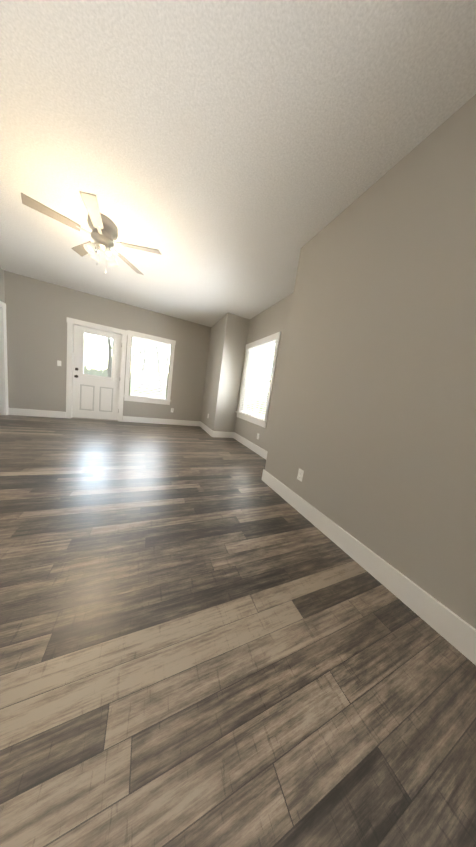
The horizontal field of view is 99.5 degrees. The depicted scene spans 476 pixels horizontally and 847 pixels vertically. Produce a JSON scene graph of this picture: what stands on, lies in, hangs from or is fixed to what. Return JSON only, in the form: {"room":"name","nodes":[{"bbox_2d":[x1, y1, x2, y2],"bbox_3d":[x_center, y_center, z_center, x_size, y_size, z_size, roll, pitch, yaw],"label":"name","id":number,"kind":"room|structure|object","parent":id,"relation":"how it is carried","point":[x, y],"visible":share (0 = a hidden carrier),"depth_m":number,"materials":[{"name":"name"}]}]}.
{"room":"empty living room","nodes":[
{"label":"empty living room","id":0,"kind":"room"},
{"bbox_2d":[0,268,4,302],"bbox_3d":[-3.591,-1.050,1.592,0.120,2.740,5.240,4,9,-25],"label":"wall","id":1,"kind":"structure","parent":0,"point":[2,285],"depth_m":3.76,"materials":[{"name":"grey paint"}]},
{"bbox_2d":[0,301,8,414],"bbox_3d":[-4.466,-1.153,3.549,0.142,2.154,1.012,4,9,-25],"label":"door frame","id":2,"kind":"structure","parent":1,"relation":"attached to","point":[4,407],"depth_m":3.95,"materials":[{"name":"white wood"}]},
{"bbox_2d":[4,271,210,420],"bbox_3d":[-4.614,-1.546,4.064,8.070,2.740,0.200,4,9,-25],"label":"wall","id":3,"kind":"structure","parent":0,"point":[38,312],"depth_m":4.33,"materials":[{"name":"grey paint"}]},
{"bbox_2d":[8,408,65,417],"bbox_3d":[-4.318,-0.223,4.346,0.955,0.144,0.015,4,9,-25],"label":"baseboard","id":4,"kind":"structure","parent":3,"relation":"attached to","point":[32,412],"depth_m":4.33,"materials":[{"name":"white wood"}]},
{"bbox_2d":[72,418,116,420],"bbox_3d":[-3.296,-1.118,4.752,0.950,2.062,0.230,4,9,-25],"label":"front door threshold sill","id":5,"kind":"structure","parent":3,"relation":"attached to","point":[94,419],"depth_m":4.79,"materials":[{"name":"grey metal"}]},
{"bbox_2d":[72,325,121,420],"bbox_3d":[-3.256,-1.101,4.672,0.918,2.038,0.131,4,9,-25],"label":"front door","id":6,"kind":"structure","parent":3,"relation":"in","point":[95,396],"depth_m":4.70,"materials":[{"name":"white wood"}]},
{"bbox_2d":[66,317,127,421],"bbox_3d":[-3.279,-1.162,4.722,1.134,2.162,0.222,4,9,-25],"label":"door frame","id":7,"kind":"structure","parent":3,"relation":"attached to","point":[71,322],"depth_m":4.50,"materials":[{"name":"white wood"}]},
{"bbox_2d":[123,330,175,404],"bbox_3d":[-2.233,-1.357,5.129,1.118,1.656,0.250,4,9,-25],"label":"window","id":8,"kind":"structure","parent":3,"relation":"in","point":[148,342],"depth_m":5.07,"materials":[{"name":"white glass"}]},
{"bbox_2d":[122,416,199,425],"bbox_3d":[-1.978,-0.053,5.418,1.965,0.144,0.015,4,9,-25],"label":"baseboard","id":9,"kind":"structure","parent":3,"relation":"attached to","point":[157,421],"depth_m":5.36,"materials":[{"name":"white wood"}]},
{"bbox_2d":[0,415,475,846],"bbox_3d":[-2.233,0.928,-0.856,8.870,0.080,11.850,4,9,-25],"label":"floor","id":10,"kind":"structure","parent":0,"point":[207,639],"depth_m":0.79,"materials":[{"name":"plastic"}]},
{"bbox_2d":[201,313,249,431],"bbox_3d":[-0.350,-1.123,5.215,0.680,2.740,1.280,4,9,-25],"label":"wall bump-out","id":11,"kind":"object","parent":10,"relation":"on","point":[227,349],"visible":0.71,"depth_m":4.66,"materials":[{"name":"grey paint"}]},
{"bbox_2d":[200,421,213,436],"bbox_3d":[-0.835,0.130,5.241,0.015,0.144,1.280,4,9,-25],"label":"baseboard","id":12,"kind":"structure","parent":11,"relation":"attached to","point":[208,430],"depth_m":5.11,"materials":[{"name":"white wood"}]},
{"bbox_2d":[213,431,233,437],"bbox_3d":[-0.343,0.264,4.782,0.515,0.144,0.015,4,9,-25],"label":"baseboard","id":13,"kind":"structure","parent":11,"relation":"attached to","point":[220,434],"depth_m":4.77,"materials":[{"name":"white wood"}]},
{"bbox_2d":[0,0,475,326],"bbox_3d":[-1.849,-1.847,-1.255,8.870,0.100,11.850,4,9,-25],"label":"ceiling","id":14,"kind":"structure","parent":0,"point":[225,157],"depth_m":1.31,"materials":[{"name":"paint"}]},
{"bbox_2d":[21,191,161,274],"bbox_3d":[-1.519,-1.985,2.247,1.230,0.528,1.169,4,9,-25],"label":"ceiling fan","id":15,"kind":"object","parent":14,"relation":"hanging from","point":[104,232],"visible":1,"depth_m":2.18,"materials":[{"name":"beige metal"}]},
{"bbox_2d":[234,292,293,450],"bbox_3d":[0.603,-0.776,3.717,0.150,2.740,2.300,4,9,-25],"label":"wall","id":16,"kind":"structure","parent":0,"point":[272,319],"depth_m":3.63,"materials":[{"name":"grey paint"}]},
{"bbox_2d":[233,432,267,458],"bbox_3d":[0.352,0.492,3.866,0.015,0.144,2.300,4,9,-25],"label":"baseboard","id":17,"kind":"structure","parent":16,"relation":"attached to","point":[258,450],"depth_m":4.03,"materials":[{"name":"white wood"}]},
{"bbox_2d":[236,331,280,427],"bbox_3d":[0.397,-0.848,4.118,0.200,1.656,1.358,4,9,-25],"label":"window","id":18,"kind":"structure","parent":16,"relation":"in","point":[260,349],"depth_m":4.05,"materials":[{"name":"white glass"}]},
{"bbox_2d":[265,94,475,628],"bbox_3d":[2.162,0.134,-1.109,0.150,2.740,7.950,4,9,-25],"label":"wall","id":19,"kind":"structure","parent":0,"point":[373,434],"depth_m":1.28,"materials":[{"name":"grey paint"}]},
{"bbox_2d":[297,468,303,481],"bbox_3d":[0.620,0.512,2.008,0.008,0.115,0.070,4,9,-25],"label":"electrical outlet","id":20,"kind":"object","parent":19,"relation":"attached to","point":[300,474],"visible":1,"depth_m":2.00,"materials":[{"name":"white plastic"}]},
{"bbox_2d":[262,469,475,664],"bbox_3d":[1.908,1.400,-0.953,0.015,0.144,7.965,4,9,-25],"label":"baseboard","id":21,"kind":"structure","parent":19,"relation":"attached to","point":[457,632],"depth_m":1.22,"materials":[{"name":"white wood"}]},
{"label":"outside","id":22,"kind":"structure","parent":0,"visible":0},
{"bbox_2d":[130,385,265,413],"bbox_3d":[-9.803,-2.966,20.358,120.000,0.120,130.000,4,9,-25],"label":"ground","id":23,"kind":"structure","parent":22,"point":[255,405],"depth_m":26.87,"materials":[{"name":"white"}]},
{"bbox_2d":[107,338,111,376],"bbox_3d":[-6.255,-4.714,10.014,5.456,7.234,4.161,4,9,-25],"label":"tree","id":24,"kind":"object","parent":23,"relation":"on","point":[109,354],"depth_m":9.68,"materials":[{"name":"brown plant"}]},
{"bbox_2d":[137,341,154,392],"bbox_3d":[-8.560,-7.339,18.770,5.033,9.309,7.336,4,9,-25],"label":"tree","id":25,"kind":"object","parent":23,"relation":"on","point":[142,366],"depth_m":18.43,"materials":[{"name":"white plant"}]},
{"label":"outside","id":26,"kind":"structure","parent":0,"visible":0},
{"bbox_2d":[84,336,266,401],"bbox_3d":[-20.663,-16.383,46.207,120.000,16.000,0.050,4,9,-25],"label":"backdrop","id":27,"kind":"structure","parent":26,"point":[99,372],"depth_m":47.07,"materials":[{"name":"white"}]}
]}

